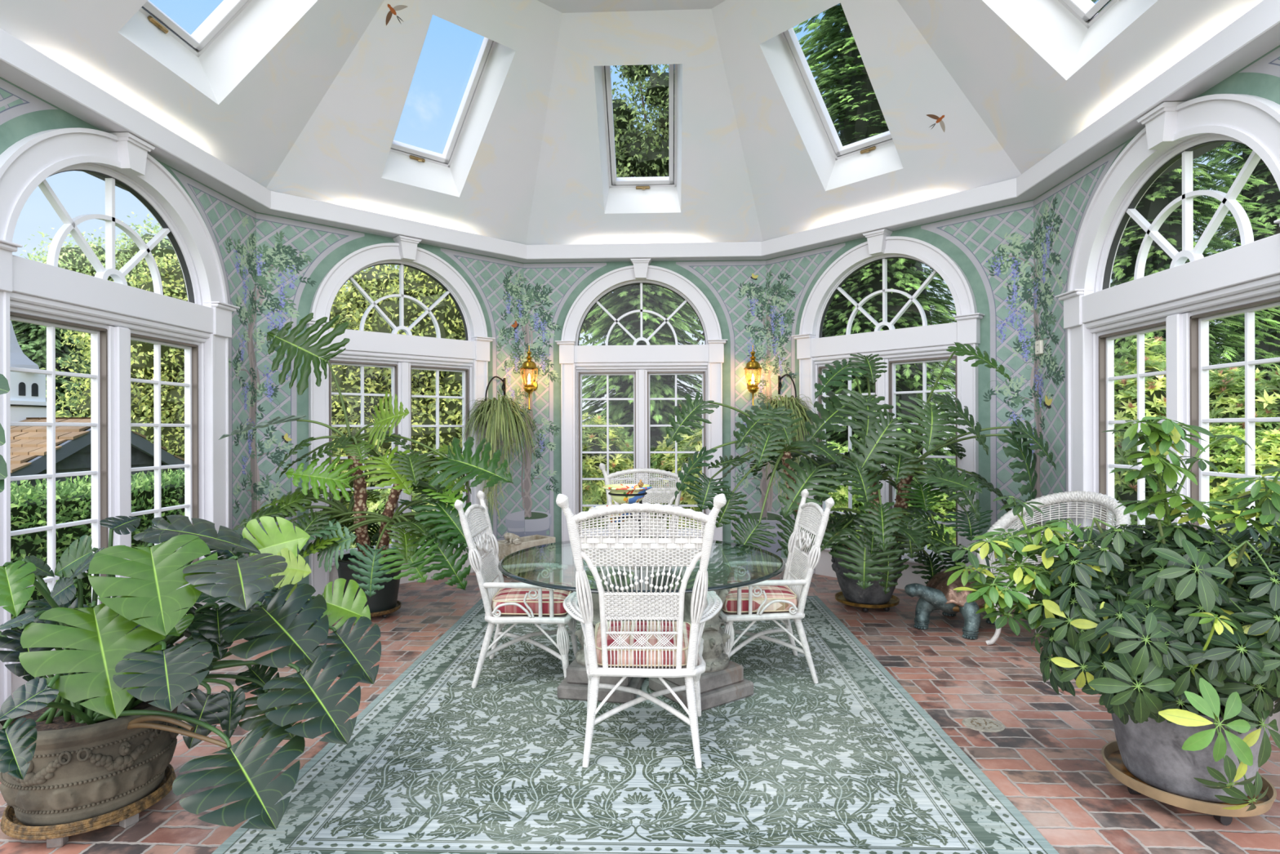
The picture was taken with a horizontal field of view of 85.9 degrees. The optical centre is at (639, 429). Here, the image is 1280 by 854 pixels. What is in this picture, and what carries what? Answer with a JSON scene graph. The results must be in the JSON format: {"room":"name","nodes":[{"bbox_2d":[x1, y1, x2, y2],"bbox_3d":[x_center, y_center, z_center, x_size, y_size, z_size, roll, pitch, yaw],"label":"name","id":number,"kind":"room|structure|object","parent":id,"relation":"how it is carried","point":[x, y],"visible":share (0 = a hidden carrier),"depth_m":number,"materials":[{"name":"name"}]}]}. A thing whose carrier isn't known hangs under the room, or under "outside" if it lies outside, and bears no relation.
{"room":"sunroom","nodes":[
{"label":"sunroom","id":0,"kind":"room"},
{"bbox_2d":[0,76,316,582],"bbox_3d":[-3.195,-0.190,4.666,0.453,3.400,3.077,0,0,2],"label":"wall","id":1,"kind":"structure","parent":0,"point":[231,225],"depth_m":5.64,"materials":[{"name":"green paint"}]},
{"bbox_2d":[0,128,239,709],"bbox_3d":[-3.352,-0.168,4.401,0.350,3.357,2.090,0,0,2],"label":"window","id":2,"kind":"structure","parent":1,"relation":"in","point":[115,313],"depth_m":4.34,"materials":[{"name":"white paint"}]},
{"bbox_2d":[256,212,562,592],"bbox_3d":[-2.103,-0.194,6.787,3.055,3.400,0.432,0,0,-43],"label":"wall","id":3,"kind":"structure","parent":0,"point":[497,284],"depth_m":7.22,"materials":[{"name":"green paint"}]},
{"bbox_2d":[306,235,495,596],"bbox_3d":[-2.328,-0.172,6.764,1.890,3.357,0.350,0,0,-43],"label":"window","id":4,"kind":"structure","parent":3,"relation":"in","point":[402,353],"depth_m":6.71,"materials":[{"name":"white paint"}]},
{"bbox_2d":[484,376,506,400],"bbox_3d":[-1.530,-0.429,7.310,0.034,0.274,0.420,0,0,18],"label":"bracket","id":5,"kind":"object","parent":3,"relation":"attached to","point":[504,380],"visible":0.99,"depth_m":7.44,"materials":[{"name":"black metal"}]},
{"bbox_2d":[457,394,543,525],"bbox_3d":[-1.447,0.317,7.115,0.831,1.377,0.876,0,0,34],"label":"spider plant","id":6,"kind":"object","parent":5,"relation":"hanging from","point":[500,415],"visible":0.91,"depth_m":6.96,"materials":[{"name":"green plant"}]},
{"bbox_2d":[0,0,1263,244],"bbox_3d":[-0.056,-2.773,5.232,6.486,1.686,4.800,0,0,2],"label":"ceiling","id":7,"kind":"structure","parent":0,"point":[966,103],"depth_m":5.76,"materials":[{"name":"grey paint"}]},
{"bbox_2d":[0,564,1279,853],"bbox_3d":[-0.187,1.601,1.639,12.000,0.200,12.493,0,0,2],"label":"floor","id":8,"kind":"structure","parent":0,"point":[1047,760],"depth_m":3.39,"materials":[{"name":"brick"}]},
{"bbox_2d":[0,373,9,492],"bbox_3d":[-2.742,0.475,2.415,1.209,2.066,0.400,0,0,27],"label":"fig","id":9,"kind":"object","parent":8,"relation":"on","point":[4,386],"visible":1,"depth_m":2.32,"materials":[{"name":"green plant"}]},
{"bbox_2d":[0,763,176,848],"bbox_3d":[-2.149,1.460,2.704,0.538,0.092,0.538,0,0,2],"label":"plant stand","id":10,"kind":"object","parent":8,"relation":"on","point":[56,836],"visible":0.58,"depth_m":2.50,"materials":[{"name":"brown stone"}]},
{"bbox_2d":[0,514,381,829],"bbox_3d":[-1.776,0.897,2.578,1.442,1.090,0.956,0,0,-6],"label":"monstera","id":11,"kind":"object","parent":10,"relation":"on","point":[96,736],"visible":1,"depth_m":2.48,"materials":[{"name":"green plant"}]},
{"bbox_2d":[370,600,401,617],"bbox_3d":[-2.187,1.469,5.572,0.480,0.075,0.480,0,0,2],"label":"saucer","id":12,"kind":"object","parent":8,"relation":"on","point":[384,613],"visible":0.27,"depth_m":5.46,"materials":[{"name":"brown wood"}]},
{"bbox_2d":[217,312,513,613],"bbox_3d":[-2.096,0.274,5.464,2.080,2.357,1.540,0,0,-14],"label":"philodendron","id":13,"kind":"object","parent":12,"relation":"on","point":[376,571],"visible":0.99,"depth_m":5.16,"materials":[{"name":"green plant"}]},
{"bbox_2d":[334,550,403,613],"bbox_3d":[-2.188,1.240,5.572,0.524,0.425,0.524,0,0,2],"label":"pot","id":14,"kind":"object","parent":12,"relation":"on","point":[385,598],"depth_m":5.41,"materials":[{"name":"black plastic"}]},
{"bbox_2d":[493,534,555,578],"bbox_3d":[-1.211,1.331,7.228,0.309,0.345,0.624,0,0,39],"label":"trough","id":15,"kind":"object","parent":8,"relation":"on","point":[544,554],"visible":0.71,"depth_m":7.10,"materials":[{"name":"beige stone"}]},
{"bbox_2d":[503,532,521,544],"bbox_3d":[-1.296,1.107,6.991,0.182,0.118,0.172,0,0,-31],"label":"frog","id":16,"kind":"object","parent":15,"relation":"on","point":[509,537],"visible":1,"depth_m":6.94},
{"bbox_2d":[211,595,1059,853],"bbox_3d":[0.031,1.492,4.158,2.980,0.012,4.015,0,0,2],"label":"rug","id":17,"kind":"object","parent":8,"relation":"on","point":[847,762],"visible":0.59,"depth_m":2.97,"materials":[{"name":"green carpet"}]},
{"bbox_2d":[453,490,577,688],"bbox_3d":[-0.727,0.947,4.222,0.675,1.093,0.656,0,0,-1],"label":"wicker armchair","id":18,"kind":"object","parent":17,"relation":"on","point":[476,518],"visible":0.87,"depth_m":4.00,"materials":[{"name":"white wicker"}]},
{"bbox_2d":[491,582,573,615],"bbox_3d":[-0.651,1.027,4.223,0.457,0.116,0.495,0,0,-1],"label":"seat cushion","id":19,"kind":"object","parent":18,"relation":"on","point":[504,595],"visible":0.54,"depth_m":4.01,"materials":[{"name":"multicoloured fabric"}]},
{"bbox_2d":[555,493,726,768],"bbox_3d":[0.013,0.885,3.272,0.767,1.214,0.661,0,0,1],"label":"wicker armchair","id":20,"kind":"object","parent":17,"relation":"on","point":[706,601],"visible":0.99,"depth_m":3.04,"materials":[{"name":"white wicker"}]},
{"bbox_2d":[594,620,690,666],"bbox_3d":[0.015,1.025,3.340,0.495,0.116,0.457,0,0,1],"label":"seat cushion","id":21,"kind":"object","parent":20,"relation":"on","point":[630,640],"visible":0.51,"depth_m":3.17,"materials":[{"name":"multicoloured fabric"}]},
{"bbox_2d":[594,462,688,598],"bbox_3d":[0.019,0.885,5.349,0.767,1.214,0.661,0,0,2],"label":"wicker armchair","id":22,"kind":"object","parent":17,"relation":"on","point":[664,491],"visible":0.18,"depth_m":5.61,"materials":[{"name":"white wicker"}]},
{"bbox_2d":[497,536,786,711],"bbox_3d":[0.011,1.119,4.001,1.640,0.738,1.640,0,0,-27],"label":"glass table","id":23,"kind":"object","parent":17,"relation":"on","point":[722,681],"visible":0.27,"depth_m":3.79,"materials":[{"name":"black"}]},
{"bbox_2d":[597,479,656,557],"bbox_3d":[-0.103,0.523,4.069,0.385,0.454,0.270,0,0,33],"label":"server","id":24,"kind":"object","parent":23,"relation":"on","point":[640,483],"visible":0.41,"depth_m":4.02,"materials":[{"name":"black metal"}]},
{"bbox_2d":[588,505,631,523],"bbox_3d":[-0.157,0.519,4.127,0.302,0.094,0.302,0,0,2],"label":"bowl","id":25,"kind":"object","parent":24,"relation":"in","point":[599,506],"visible":0.24,"depth_m":4.06,"materials":[{"name":"ceramic"}]},
{"bbox_2d":[602,484,653,503],"bbox_3d":[-0.072,0.386,4.023,0.298,0.109,0.298,0,0,2],"label":"bowl","id":26,"kind":"object","parent":24,"relation":"in","point":[613,488],"visible":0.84,"depth_m":3.94,"materials":[{"name":"multicoloured ceramic"}]},
{"bbox_2d":[718,488,834,683],"bbox_3d":[0.788,0.943,4.269,0.675,1.093,0.656,0,0,-1],"label":"wicker armchair","id":27,"kind":"object","parent":17,"relation":"on","point":[800,566],"visible":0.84,"depth_m":4.05,"materials":[{"name":"white wicker"}]},
{"bbox_2d":[721,580,797,613],"bbox_3d":[0.712,1.023,4.268,0.457,0.116,0.495,0,0,-1],"label":"seat cushion","id":28,"kind":"object","parent":27,"relation":"on","point":[772,592],"visible":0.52,"depth_m":4.05,"materials":[{"name":"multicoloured fabric"}]},
{"bbox_2d":[835,591,899,612],"bbox_3d":[1.910,1.454,5.788,0.520,0.080,0.520,0,0,2],"label":"saucer","id":29,"kind":"object","parent":8,"relation":"on","point":[894,601],"visible":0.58,"depth_m":5.62,"materials":[{"name":"brown wood"}]},
{"bbox_2d":[665,342,1055,604],"bbox_3d":[1.694,0.388,5.101,2.786,2.098,1.595,0,0,-29],"label":"philodendron","id":30,"kind":"object","parent":29,"relation":"on","point":[868,568],"visible":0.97,"depth_m":4.93,"materials":[{"name":"plant"}]},
{"bbox_2d":[904,568,1001,639],"bbox_3d":[2.396,1.290,5.199,0.817,0.428,0.482,0,0,-45],"label":"sculpture","id":31,"kind":"object","parent":8,"relation":"on","point":[936,594],"visible":0.82,"depth_m":5.03,"materials":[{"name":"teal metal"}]},
{"bbox_2d":[961,716,1004,732],"bbox_3d":[1.736,1.493,3.475,0.200,0.008,0.172,0,0,2],"label":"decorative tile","id":32,"kind":"object","parent":8,"relation":"on","point":[981,724],"visible":1,"depth_m":3.47,"materials":[{"name":"stone"}]},
{"bbox_2d":[977,490,1131,644],"bbox_3d":[2.802,0.962,4.628,0.782,1.062,0.842,0,0,-28],"label":"tub chair","id":33,"kind":"object","parent":8,"relation":"on","point":[1005,521],"visible":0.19,"depth_m":4.84,"materials":[{"name":"white wicker"}]},
{"bbox_2d":[1101,740,1276,825],"bbox_3d":[2.203,1.435,2.786,0.554,0.116,0.554,0,0,2],"label":"saucer","id":34,"kind":"object","parent":8,"relation":"on","point":[1110,752],"visible":0.45,"depth_m":2.62,"materials":[{"name":"brown wood"}]},
{"bbox_2d":[937,415,1279,812],"bbox_3d":[2.043,0.683,2.794,1.510,1.456,1.075,0,0,2],"label":"potted schefflera","id":35,"kind":"object","parent":34,"relation":"on","point":[1170,645],"visible":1,"depth_m":2.59,"materials":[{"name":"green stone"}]},
{"bbox_2d":[1111,692,1270,803],"bbox_3d":[2.203,1.237,2.788,0.513,0.347,0.519,0,0,2],"label":"stone pot","id":36,"kind":"object","parent":35,"relation":"attached to","point":[1152,751],"depth_m":2.62,"materials":[{"name":"grey stone"}]},
{"bbox_2d":[83,141,1228,191],"bbox_3d":[-0.046,-3.046,5.500,7.586,2.493,5.364,0,0,2],"label":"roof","id":37,"kind":"structure","parent":0,"point":[1201,151],"depth_m":4.59,"materials":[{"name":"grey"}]},
{"bbox_2d":[117,0,317,104],"bbox_3d":[-2.565,-2.966,4.369,1.220,1.376,0.884,0,0,2],"label":"window","id":38,"kind":"structure","parent":37,"relation":"attached to","point":[226,46],"depth_m":4.78,"materials":[{"name":"white paint"}]},
{"bbox_2d":[381,15,515,197],"bbox_3d":[-1.782,-2.969,6.193,0.776,1.376,1.220,0,0,-43],"label":"window","id":39,"kind":"structure","parent":37,"relation":"attached to","point":[447,172],"depth_m":6.47,"materials":[{"name":"white paint"}]},
{"bbox_2d":[593,63,682,213],"bbox_3d":[0.008,-2.974,6.860,0.810,1.376,1.220,0,0,2],"label":"window","id":40,"kind":"structure","parent":37,"relation":"attached to","point":[661,194],"depth_m":7.17,"materials":[{"name":"white paint"}]},
{"bbox_2d":[759,27,903,191],"bbox_3d":[1.743,-2.979,6.048,1.220,1.376,0.784,0,0,-43],"label":"window","id":41,"kind":"structure","parent":37,"relation":"attached to","point":[836,165],"depth_m":6.33,"materials":[{"name":"white paint"}]},
{"bbox_2d":[982,0,1158,79],"bbox_3d":[2.372,-2.981,4.091,1.220,1.376,0.900,0,0,2],"label":"window","id":42,"kind":"structure","parent":37,"relation":"attached to","point":[1067,34],"depth_m":4.49,"materials":[{"name":"white paint"}]},
{"bbox_2d":[524,259,796,557],"bbox_3d":[0.165,-0.201,7.534,3.016,3.400,0.393,0,0,2],"label":"wall","id":43,"kind":"structure","parent":0,"point":[735,290],"depth_m":7.59,"materials":[{"name":"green paint"}]},
{"bbox_2d":[520,345,538,409],"bbox_3d":[-1.193,-0.558,7.501,0.202,0.706,0.364,0,0,2],"label":"wall lantern","id":44,"kind":"object","parent":43,"relation":"attached to","point":[532,386],"visible":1,"depth_m":7.40,"materials":[{"name":"gold metal"}]},
{"bbox_2d":[0,0,1279,262],"bbox_3d":[-0.049,-1.940,5.339,6.486,0.156,4.586,0,0,2],"label":"crown molding","id":45,"kind":"structure","parent":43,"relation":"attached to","point":[1256,33],"depth_m":5.10,"materials":[{"name":"white paint"}]},
{"bbox_2d":[555,258,728,564],"bbox_3d":[0.019,-0.179,7.656,1.890,3.357,0.350,0,0,2],"label":"window","id":46,"kind":"structure","parent":43,"relation":"in","point":[576,361],"depth_m":7.60,"materials":[{"name":"white paint"}]},
{"bbox_2d":[555,554,765,564],"bbox_3d":[0.052,1.445,7.616,2.707,0.110,0.028,0,0,2],"label":"baseboard","id":47,"kind":"structure","parent":43,"relation":"attached to","point":[726,558],"depth_m":7.57,"materials":[{"name":"grey"}]},
{"bbox_2d":[831,537,904,604],"bbox_3d":[1.909,1.201,5.788,0.596,0.470,0.596,0,0,2],"label":"pot","id":48,"kind":"object","parent":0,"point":[874,594],"depth_m":5.62,"materials":[{"name":"stone"}]},
{"bbox_2d":[765,197,1065,577],"bbox_3d":[2.315,-0.207,6.418,0.422,3.400,3.044,0,0,-43],"label":"wall","id":49,"kind":"structure","parent":0,"point":[993,248],"depth_m":5.81,"materials":[{"name":"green paint"}]},
{"bbox_2d":[743,345,762,404],"bbox_3d":[1.221,-0.558,7.453,0.202,0.706,0.268,0,0,2],"label":"wall lantern","id":50,"kind":"object","parent":49,"relation":"attached to","point":[752,365],"visible":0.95,"depth_m":7.39,"materials":[{"name":"gold metal"}]},
{"bbox_2d":[777,373,796,398],"bbox_3d":[1.563,-0.450,7.247,0.058,0.277,0.416,0,0,-16],"label":"bracket","id":51,"kind":"object","parent":49,"relation":"attached to","point":[780,384],"visible":0.99,"depth_m":7.38,"materials":[{"name":"black metal"}]},
{"bbox_2d":[742,394,825,515],"bbox_3d":[1.493,0.281,7.050,0.870,1.289,0.877,0,0,-3],"label":"spider plant","id":52,"kind":"object","parent":51,"relation":"hanging from","point":[797,408],"visible":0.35,"depth_m":6.89,"materials":[{"name":"green plant"}]},
{"bbox_2d":[791,228,985,589],"bbox_3d":[2.333,-0.185,6.592,0.350,3.357,1.890,0,0,-43],"label":"window","id":53,"kind":"structure","parent":49,"relation":"in","point":[924,344],"depth_m":6.45,"materials":[{"name":"white paint"}]},
{"bbox_2d":[765,555,1014,604],"bbox_3d":[2.296,1.438,6.580,0.028,0.110,2.707,0,0,-43],"label":"baseboard","id":54,"kind":"structure","parent":49,"relation":"attached to","point":[768,557],"depth_m":7.49,"materials":[{"name":"grey"}]},
{"bbox_2d":[1033,44,1279,562],"bbox_3d":[3.209,-0.210,4.258,0.108,3.400,2.774,0,0,2],"label":"wall","id":55,"kind":"structure","parent":0,"point":[1260,77],"depth_m":5.18,"materials":[{"name":"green paint"}]},
{"bbox_2d":[1035,339,1043,355],"bbox_3d":[3.191,-0.653,5.497,0.031,0.110,0.086,0,0,2],"label":"wall thermostat","id":56,"kind":"object","parent":55,"relation":"attached to","point":[1039,344],"visible":1,"depth_m":5.48,"materials":[{"name":"beige plastic"}]},
{"bbox_2d":[1054,93,1279,733],"bbox_3d":[3.174,-0.188,4.029,0.350,3.357,2.090,0,0,2],"label":"window","id":57,"kind":"structure","parent":55,"relation":"in","point":[1181,300],"depth_m":4.02,"materials":[{"name":"white paint"}]},
{"label":"outside","id":58,"kind":"structure","parent":0,"visible":0},
{"bbox_2d":[334,454,955,548],"bbox_3d":[0.224,1.999,11.884,80.000,0.500,75.000,0,0,2],"label":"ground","id":59,"kind":"structure","parent":58,"point":[948,460],"depth_m":36.86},
{"bbox_2d":[11,320,90,417],"bbox_3d":[-14.860,-0.352,16.971,6.172,7.097,5.910,0,0,41],"label":"conifer tree","id":60,"kind":"object","parent":59,"relation":"on","point":[32,340],"visible":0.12,"depth_m":16.51,"materials":[{"name":"green plant"}]},
{"bbox_2d":[9,320,184,488],"bbox_3d":[-9.016,0.392,9.051,4.270,3.770,3.580,0,0,2],"label":"neighboring building","id":61,"kind":"structure","parent":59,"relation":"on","point":[28,390],"depth_m":8.78,"materials":[{"name":"white wood"}]},
{"bbox_2d":[19,211,180,350],"bbox_3d":[-15.203,-2.412,21.271,8.699,8.520,6.613,0,0,12],"label":"leafy tree","id":62,"kind":"object","parent":59,"relation":"on","point":[73,259],"visible":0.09,"depth_m":20.66,"materials":[{"name":"green plant"}]},
{"bbox_2d":[40,251,187,457],"bbox_3d":[-9.489,-0.667,13.700,4.886,5.847,3.607,0,0,2],"label":"leafy tree","id":63,"kind":"object","parent":59,"relation":"on","point":[172,359],"visible":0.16,"depth_m":13.14,"materials":[{"name":"green plant"}]},
{"bbox_2d":[10,464,339,631],"bbox_3d":[-5.282,1.134,6.162,1.212,1.427,9.045,0,0,2],"label":"clipped hedge","id":64,"kind":"object","parent":59,"relation":"on","point":[28,507],"visible":0.21,"depth_m":5.94,"materials":[{"name":"green plant"}]},
{"bbox_2d":[333,471,462,550],"bbox_3d":[-2.877,1.133,9.209,2.266,1.339,1.652,0,0,2],"label":"shrub","id":65,"kind":"object","parent":59,"relation":"on","point":[379,508],"visible":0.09,"depth_m":8.81,"materials":[{"name":"green plant"}]},
{"bbox_2d":[328,264,584,524],"bbox_3d":[-4.040,-0.605,12.184,6.348,5.481,3.992,0,0,5],"label":"leafy tree","id":66,"kind":"object","parent":59,"relation":"on","point":[378,282],"visible":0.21,"depth_m":11.30,"materials":[{"name":"green plant"}]},
{"bbox_2d":[582,412,655,528],"bbox_3d":[-0.857,0.802,10.023,2.251,2.102,2.006,0,0,2],"label":"trees","id":67,"kind":"object","parent":59,"relation":"on","point":[593,493],"visible":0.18,"depth_m":9.67,"materials":[{"name":"green plant"}]},
{"bbox_2d":[578,64,703,382],"bbox_3d":[0.420,-3.957,17.782,6.593,11.516,5.180,0,0,31],"label":"leafy tree","id":68,"kind":"object","parent":59,"relation":"on","point":[637,153],"visible":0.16,"depth_m":16.80,"materials":[{"name":"green plant"}]},
{"bbox_2d":[581,284,704,518],"bbox_3d":[0.054,-0.868,12.570,4.472,7.350,4.456,0,0,-38],"label":"conifer tree","id":69,"kind":"object","parent":59,"relation":"on","point":[663,301],"visible":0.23,"depth_m":12.06,"materials":[{"name":"green plant"}]},
{"bbox_2d":[650,421,702,528],"bbox_3d":[1.251,0.801,9.903,2.311,2.093,1.819,0,0,2],"label":"trees","id":70,"kind":"object","parent":59,"relation":"on","point":[689,443],"visible":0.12,"depth_m":9.50,"materials":[{"name":"green plant"}]},
{"bbox_2d":[826,440,869,537],"bbox_3d":[2.910,0.980,10.262,1.680,1.651,1.584,0,0,2],"label":"shrub","id":71,"kind":"object","parent":59,"relation":"on","point":[840,498],"visible":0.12,"depth_m":9.66,"materials":[{"name":"green plant"}]},
{"bbox_2d":[792,3,956,505],"bbox_3d":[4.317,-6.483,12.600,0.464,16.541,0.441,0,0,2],"label":"conifer tree","id":72,"kind":"object","parent":59,"relation":"on","point":[856,108],"visible":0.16,"depth_m":11.91,"materials":[{"name":"green plant"}]},
{"bbox_2d":[897,487,955,551],"bbox_3d":[3.494,1.215,8.003,1.353,1.112,1.341,0,0,2],"label":"boxwood","id":73,"kind":"object","parent":59,"relation":"on","point":[941,506],"visible":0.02,"depth_m":7.71,"materials":[{"name":"green plant"}]},
{"bbox_2d":[1114,335,1212,569],"bbox_3d":[5.069,0.397,6.995,1.637,2.724,1.677,0,0,2],"label":"trees","id":74,"kind":"object","parent":59,"relation":"on","point":[1155,388],"visible":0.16,"depth_m":6.62,"materials":[{"name":"green plant"}]},
{"bbox_2d":[1090,0,1279,384],"bbox_3d":[8.768,-4.906,11.801,4.315,14.899,4.008,0,0,2],"label":"conifer tree","id":75,"kind":"object","parent":59,"relation":"on","point":[1166,188],"visible":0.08,"depth_m":11.31,"materials":[{"name":"green plant"}]},
{"bbox_2d":[1154,423,1279,555],"bbox_3d":[5.166,0.854,5.718,1.295,1.812,1.331,0,0,-29],"label":"trees","id":76,"kind":"object","parent":59,"relation":"on","point":[1227,455],"visible":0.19,"depth_m":5.55,"materials":[{"name":"green plant"}]},
{"bbox_2d":[1192,141,1279,387],"bbox_3d":[13.512,-5.285,14.592,5.165,16.177,5.361,0,0,13],"label":"conifer tree","id":77,"kind":"object","parent":59,"relation":"on","point":[1268,196],"visible":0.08,"depth_m":14.30,"materials":[{"name":"green plant"}]},
{"bbox_2d":[1208,363,1279,448],"bbox_3d":[6.897,0.509,7.751,1.927,2.542,1.807,0,0,38],"label":"trees","id":78,"kind":"object","parent":59,"relation":"on","point":[1227,398],"visible":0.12,"depth_m":7.46,"materials":[{"name":"green plant"}]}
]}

